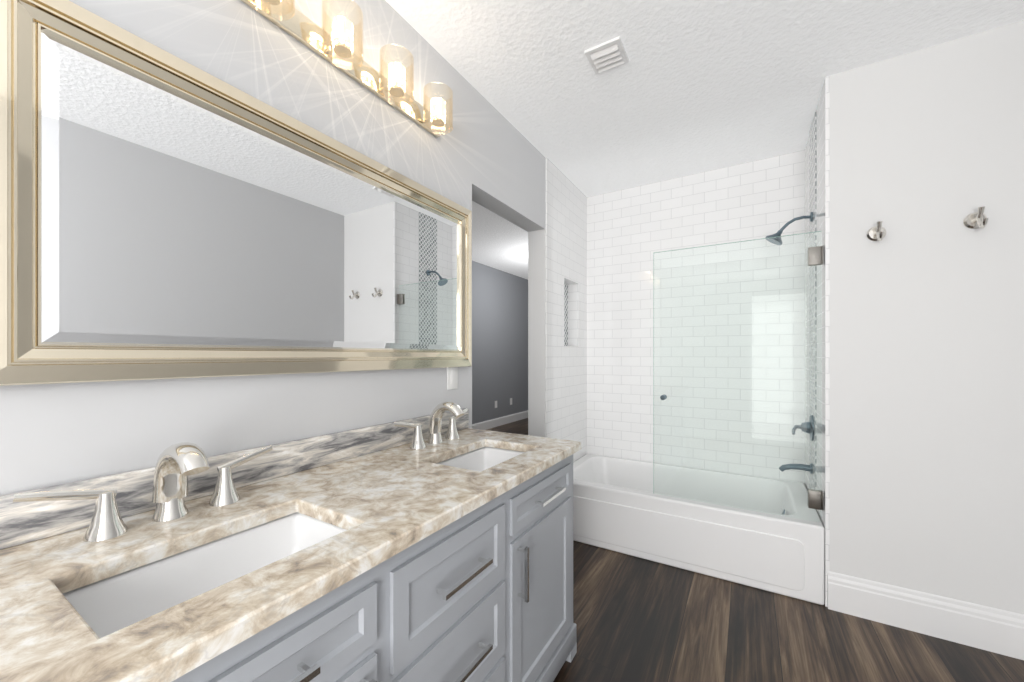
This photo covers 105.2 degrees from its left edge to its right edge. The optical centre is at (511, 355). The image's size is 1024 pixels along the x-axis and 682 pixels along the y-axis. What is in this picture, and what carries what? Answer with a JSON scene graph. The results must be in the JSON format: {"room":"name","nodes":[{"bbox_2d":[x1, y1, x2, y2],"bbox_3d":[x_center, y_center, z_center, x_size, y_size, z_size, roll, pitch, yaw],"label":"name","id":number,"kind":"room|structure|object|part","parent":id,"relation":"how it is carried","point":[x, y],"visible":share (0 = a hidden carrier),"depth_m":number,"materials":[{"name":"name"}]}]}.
{"room":"bathroom","nodes":[
{"label":"bathroom","id":0,"kind":"room"},
{"bbox_2d":[0,0,586,495],"bbox_3d":[-0.654,-0.180,1.321,0.138,2.800,5.050,0,0,31],"label":"wall","id":1,"kind":"structure","parent":0,"point":[56,434],"depth_m":1.27,"materials":[{"name":"paint"}]},
{"bbox_2d":[0,408,468,588],"bbox_3d":[-0.612,0.305,1.249,0.020,0.094,1.530,0,0,31],"label":"backsplash","id":2,"kind":"structure","parent":1,"relation":"attached to","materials":[{"name":"multicoloured stone"}]},
{"bbox_2d":[0,0,471,385],"bbox_3d":[-0.575,-0.325,1.299,0.035,0.760,1.435,0,0,31],"label":"mirror","id":3,"kind":"object","parent":1,"relation":"attached to","point":[164,214],"visible":1,"depth_m":0.94,"materials":[{"name":"beige mirror"}]},
{"bbox_2d":[241,0,452,137],"bbox_3d":[-0.487,-1.005,1.325,0.157,0.140,0.860,0,0,31],"label":"sconce","id":4,"kind":"object","parent":1,"relation":"attached to","point":[335,48],"visible":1,"depth_m":1.30,"materials":[{"name":"gold metal"}]},
{"bbox_3d":[-0.642,-1.005,1.033,0.120,0.140,0.120,0,0,31],"label":"lamp shade","id":5,"kind":"part","parent":4,"relation":"part of","materials":[{"name":"orange glass"}]},
{"bbox_3d":[-0.528,-1.005,1.222,0.120,0.140,0.120,0,0,31],"label":"lamp shade","id":6,"kind":"part","parent":4,"relation":"part of","materials":[{"name":"orange glass"}]},
{"bbox_3d":[-0.415,-1.005,1.410,0.120,0.140,0.120,0,0,31],"label":"lamp shade","id":7,"kind":"part","parent":4,"relation":"part of","materials":[{"name":"orange glass"}]},
{"bbox_3d":[-0.302,-1.005,1.599,0.120,0.140,0.120,0,0,31],"label":"lamp shade","id":8,"kind":"part","parent":4,"relation":"part of","materials":[{"name":"orange glass"}]},
{"bbox_2d":[447,367,457,389],"bbox_3d":[-0.276,0.100,1.823,0.008,0.116,0.072,0,0,31],"label":"switch plate","id":9,"kind":"object","parent":1,"relation":"attached to","point":[452,377],"visible":0.79,"depth_m":1.81,"materials":[{"name":"white plastic"}]},
{"bbox_2d":[528,229,545,436],"bbox_3d":[0.172,0.180,2.703,0.130,2.080,0.010,0,0,31],"label":"door frame","id":10,"kind":"structure","parent":1,"relation":"attached to","point":[537,333],"depth_m":2.69,"materials":[{"name":"white paint"}]},
{"bbox_2d":[564,283,567,345],"bbox_3d":[0.367,-0.325,3.110,0.045,0.510,0.290,0,0,31],"label":"niche","id":11,"kind":"object","parent":1,"relation":"in","point":[565,314],"visible":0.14,"depth_m":3.18,"materials":[{"name":"tile"}]},
{"bbox_2d":[472,261,527,423],"bbox_3d":[-1.201,-0.130,5.272,0.130,2.700,10.200,0,0,31],"label":"wall","id":12,"kind":"structure","parent":0,"point":[500,337],"depth_m":6.76,"materials":[{"name":"grey paint"}]},
{"bbox_2d":[472,410,527,429],"bbox_3d":[-1.113,1.150,5.277,0.015,0.140,9.900,0,0,31],"label":"baseboard","id":13,"kind":"structure","parent":12,"relation":"attached to","point":[493,423],"depth_m":6.78,"materials":[{"name":"white paint"}]},
{"bbox_2d":[472,201,527,279],"bbox_3d":[-0.186,-1.530,4.661,2.500,0.100,10.200,0,0,31],"label":"ceiling","id":14,"kind":"structure","parent":0,"point":[499,243],"depth_m":5.18,"materials":[{"name":"white paint"}]},
{"bbox_2d":[587,150,804,483],"bbox_3d":[1.667,-0.065,2.796,2.322,2.570,0.130,0,0,31],"label":"wall","id":15,"kind":"structure","parent":0,"point":[631,231],"depth_m":2.88,"materials":[{"name":"white tile"}]},
{"bbox_2d":[385,0,1023,196],"bbox_3d":[0.397,-1.400,0.689,2.330,0.100,5.050,0,0,31],"label":"ceiling","id":16,"kind":"structure","parent":0,"point":[692,87],"depth_m":1.81,"materials":[{"name":"white paint"}]},
{"bbox_2d":[584,36,628,74],"bbox_3d":[0.428,-1.340,1.761,0.156,0.020,0.156,0,0,31],"label":"ceiling vent","id":17,"kind":"object","parent":16,"relation":"in","point":[606,56],"visible":1,"depth_m":1.75,"materials":[{"name":"grey plastic"}]},
{"bbox_3d":[0.369,-1.345,1.797,0.018,0.010,0.120,0,0,31],"label":"frame","id":18,"kind":"part","parent":17,"relation":"part of","materials":[{"name":"white paint"}]},
{"bbox_3d":[0.393,-1.345,1.702,0.156,0.010,0.018,0,0,31],"label":"frame","id":19,"kind":"part","parent":17,"relation":"part of","materials":[{"name":"white paint"}]},
{"bbox_3d":[0.464,-1.345,1.820,0.156,0.010,0.018,0,0,31],"label":"frame","id":20,"kind":"part","parent":17,"relation":"part of","materials":[{"name":"white paint"}]},
{"bbox_3d":[0.487,-1.345,1.726,0.018,0.010,0.120,0,0,31],"label":"frame","id":21,"kind":"part","parent":17,"relation":"part of","materials":[{"name":"white paint"}]},
{"bbox_2d":[487,418,1023,681],"bbox_3d":[0.732,1.245,3.801,4.960,0.050,10.730,0,0,31],"label":"floor","id":22,"kind":"structure","parent":0,"point":[636,619],"depth_m":1.68,"materials":[{"name":"brown wood"}]},
{"bbox_2d":[156,446,580,681],"bbox_3d":[-0.346,0.802,1.096,0.587,0.836,1.506,0,0,31],"label":"bathroom vanity","id":23,"kind":"object","parent":22,"relation":"on","point":[436,545],"depth_m":0.92,"materials":[{"name":"grey paint"}]},
{"bbox_2d":[0,426,580,681],"bbox_3d":[-0.364,0.369,1.100,0.598,0.031,1.530,0,0,31],"label":"countertop","id":24,"kind":"structure","parent":23,"relation":"on","point":[389,496],"depth_m":0.70,"materials":[{"name":"beige stone"}]},
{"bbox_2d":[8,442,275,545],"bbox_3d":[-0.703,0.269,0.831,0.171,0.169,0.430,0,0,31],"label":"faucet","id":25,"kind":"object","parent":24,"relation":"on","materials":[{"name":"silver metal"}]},
{"bbox_2d":[68,506,343,625],"bbox_3d":[-0.521,0.456,0.724,0.290,0.167,0.435,0,0,31],"label":"sink","id":26,"kind":"object","parent":24,"relation":"in","point":[116,595],"depth_m":0.78,"materials":[{"name":"white ceramic"}]},
{"bbox_2d":[392,402,468,449],"bbox_3d":[-0.265,0.269,1.559,0.171,0.169,0.430,0,0,31],"label":"faucet","id":27,"kind":"object","parent":24,"relation":"on","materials":[{"name":"silver metal"}]},
{"bbox_2d":[436,442,523,469],"bbox_3d":[-0.104,0.456,1.419,0.290,0.167,0.425,0,0,31],"label":"sink","id":28,"kind":"object","parent":24,"relation":"in","point":[479,457],"depth_m":1.60,"materials":[{"name":"white ceramic"}]},
{"bbox_3d":[-0.321,0.488,0.607,0.030,0.008,0.008,0,0,31],"label":"pull post","id":29,"kind":"part","parent":23,"relation":"part of","materials":[{"name":"silver metal"}]},
{"bbox_3d":[-0.262,0.595,0.706,0.030,0.008,0.008,0,0,31],"label":"pull post","id":30,"kind":"part","parent":23,"relation":"part of","materials":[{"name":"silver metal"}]},
{"bbox_3d":[-0.156,0.535,0.881,0.030,0.008,0.008,0,0,31],"label":"pull post","id":31,"kind":"part","parent":23,"relation":"part of","materials":[{"name":"silver metal"}]},
{"bbox_3d":[-0.073,0.759,1.018,0.030,0.008,0.008,0,0,31],"label":"pull post","id":32,"kind":"part","parent":23,"relation":"part of","materials":[{"name":"silver metal"}]},
{"bbox_3d":[-0.073,0.535,1.018,0.030,0.008,0.008,0,0,31],"label":"pull post","id":33,"kind":"part","parent":23,"relation":"part of","materials":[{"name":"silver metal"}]},
{"bbox_3d":[0.032,0.595,1.194,0.030,0.008,0.008,0,0,31],"label":"pull post","id":34,"kind":"part","parent":23,"relation":"part of","materials":[{"name":"silver metal"}]},
{"bbox_3d":[0.032,0.735,1.194,0.030,0.008,0.008,0,0,31],"label":"pull post","id":35,"kind":"part","parent":23,"relation":"part of","materials":[{"name":"silver metal"}]},
{"bbox_3d":[0.091,0.488,1.293,0.030,0.008,0.008,0,0,31],"label":"pull post","id":36,"kind":"part","parent":23,"relation":"part of","materials":[{"name":"silver metal"}]},
{"bbox_3d":[0.174,0.488,1.430,0.030,0.008,0.008,0,0,31],"label":"pull post","id":37,"kind":"part","parent":23,"relation":"part of","materials":[{"name":"silver metal"}]},
{"bbox_3d":[0.222,1.200,1.595,0.064,0.040,0.064,0,0,31],"label":"leg","id":38,"kind":"part","parent":23,"relation":"part of","materials":[{"name":"grey paint"}]},
{"bbox_2d":[573,454,824,604],"bbox_3d":[1.076,1.028,2.613,1.494,0.385,0.788,0,0,31],"label":"bathtub","id":39,"kind":"object","parent":22,"relation":"on","point":[619,506],"visible":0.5,"depth_m":2.27,"materials":[{"name":"white ceramic"}]},
{"bbox_3d":[0.876,1.048,2.279,1.334,0.255,0.008,0,0,31],"label":"apron panel","id":40,"kind":"part","parent":39,"relation":"part of","materials":[{"name":"white ceramic"}]},
{"bbox_2d":[653,231,823,522],"bbox_3d":[1.197,0.107,2.146,0.804,1.448,0.053,0,0,31],"label":"glass","id":41,"kind":"object","parent":39,"relation":"on","point":[815,255],"visible":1,"depth_m":2.10,"materials":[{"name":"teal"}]},
{"bbox_3d":[0.893,0.250,2.311,0.030,0.030,0.022,0,0,31],"label":"knob","id":42,"kind":"part","parent":41,"relation":"part of","materials":[{"name":"silver metal"}]},
{"bbox_2d":[830,20,1023,614],"bbox_3d":[2.082,-0.065,2.016,0.808,2.570,0.780,0,0,31],"label":"wall","id":43,"kind":"structure","parent":0,"point":[926,376],"depth_m":1.71,"materials":[{"name":"white paint"}]},
{"bbox_2d":[805,76,829,606],"bbox_3d":[1.729,-0.065,2.228,0.016,2.570,0.779,0,0,31],"label":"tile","id":44,"kind":"structure","parent":43,"relation":"attached to","point":[823,188],"depth_m":1.97,"materials":[{"name":"white tile"}]},
{"bbox_2d":[809,110,815,489],"bbox_3d":[1.736,-0.258,2.259,0.003,2.185,0.250,0,0,31],"label":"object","id":45,"kind":"structure","parent":44,"relation":"attached to","point":[812,206],"depth_m":2.25,"materials":[{"name":"white tile"}]},
{"bbox_2d":[765,212,812,244],"bbox_3d":[1.636,-0.743,2.318,0.228,0.169,0.100,0,0,31],"label":"shower head","id":46,"kind":"object","parent":45,"relation":"attached to","point":[775,240],"visible":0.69,"depth_m":2.32},
{"bbox_3d":[1.661,-0.772,2.304,0.153,0.084,0.017,0,0,31],"label":"arm","id":47,"kind":"part","parent":46,"relation":"part of"},
{"bbox_2d":[779,463,812,473],"bbox_3d":[1.665,0.659,2.301,0.160,0.069,0.060,0,0,31],"label":"tub spout","id":48,"kind":"object","parent":45,"relation":"attached to","point":[795,466],"depth_m":2.28,"materials":[{"name":"silver metal"}]},
{"bbox_2d":[792,415,813,440],"bbox_3d":[1.691,0.420,2.284,0.100,0.150,0.152,0,0,31],"label":"shower valve","id":49,"kind":"object","parent":45,"relation":"attached to","point":[809,426],"depth_m":2.25,"materials":[{"name":"silver metal"}]},
{"bbox_2d":[866,221,885,240],"bbox_3d":[1.654,-0.557,1.763,0.068,0.092,0.093,0,0,31],"label":"robe hook","id":50,"kind":"object","parent":43,"relation":"attached to","point":[877,232],"visible":1,"depth_m":1.78,"materials":[{"name":"silver metal"}]},
{"bbox_3d":[1.666,-0.560,1.783,0.020,0.019,0.026,0,0,31],"label":"post","id":51,"kind":"part","parent":50,"relation":"part of","materials":[{"name":"silver metal"}]},
{"bbox_2d":[827,571,1023,659],"bbox_3d":[1.817,1.132,1.710,0.686,0.176,0.016,0,0,31],"label":"baseboard","id":52,"kind":"structure","parent":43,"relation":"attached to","point":[994,630],"depth_m":1.70,"materials":[{"name":"white paint"}]},
{"bbox_2d":[963,206,987,228],"bbox_3d":[1.920,-0.562,1.603,0.068,0.092,0.093,0,0,31],"label":"robe hook","id":53,"kind":"object","parent":43,"relation":"attached to","point":[978,219],"visible":1,"depth_m":1.63,"materials":[{"name":"silver metal"}]},
{"bbox_3d":[1.932,-0.565,1.623,0.020,0.019,0.026,0,0,31],"label":"post","id":54,"kind":"part","parent":53,"relation":"part of","materials":[{"name":"silver metal"}]}
]}

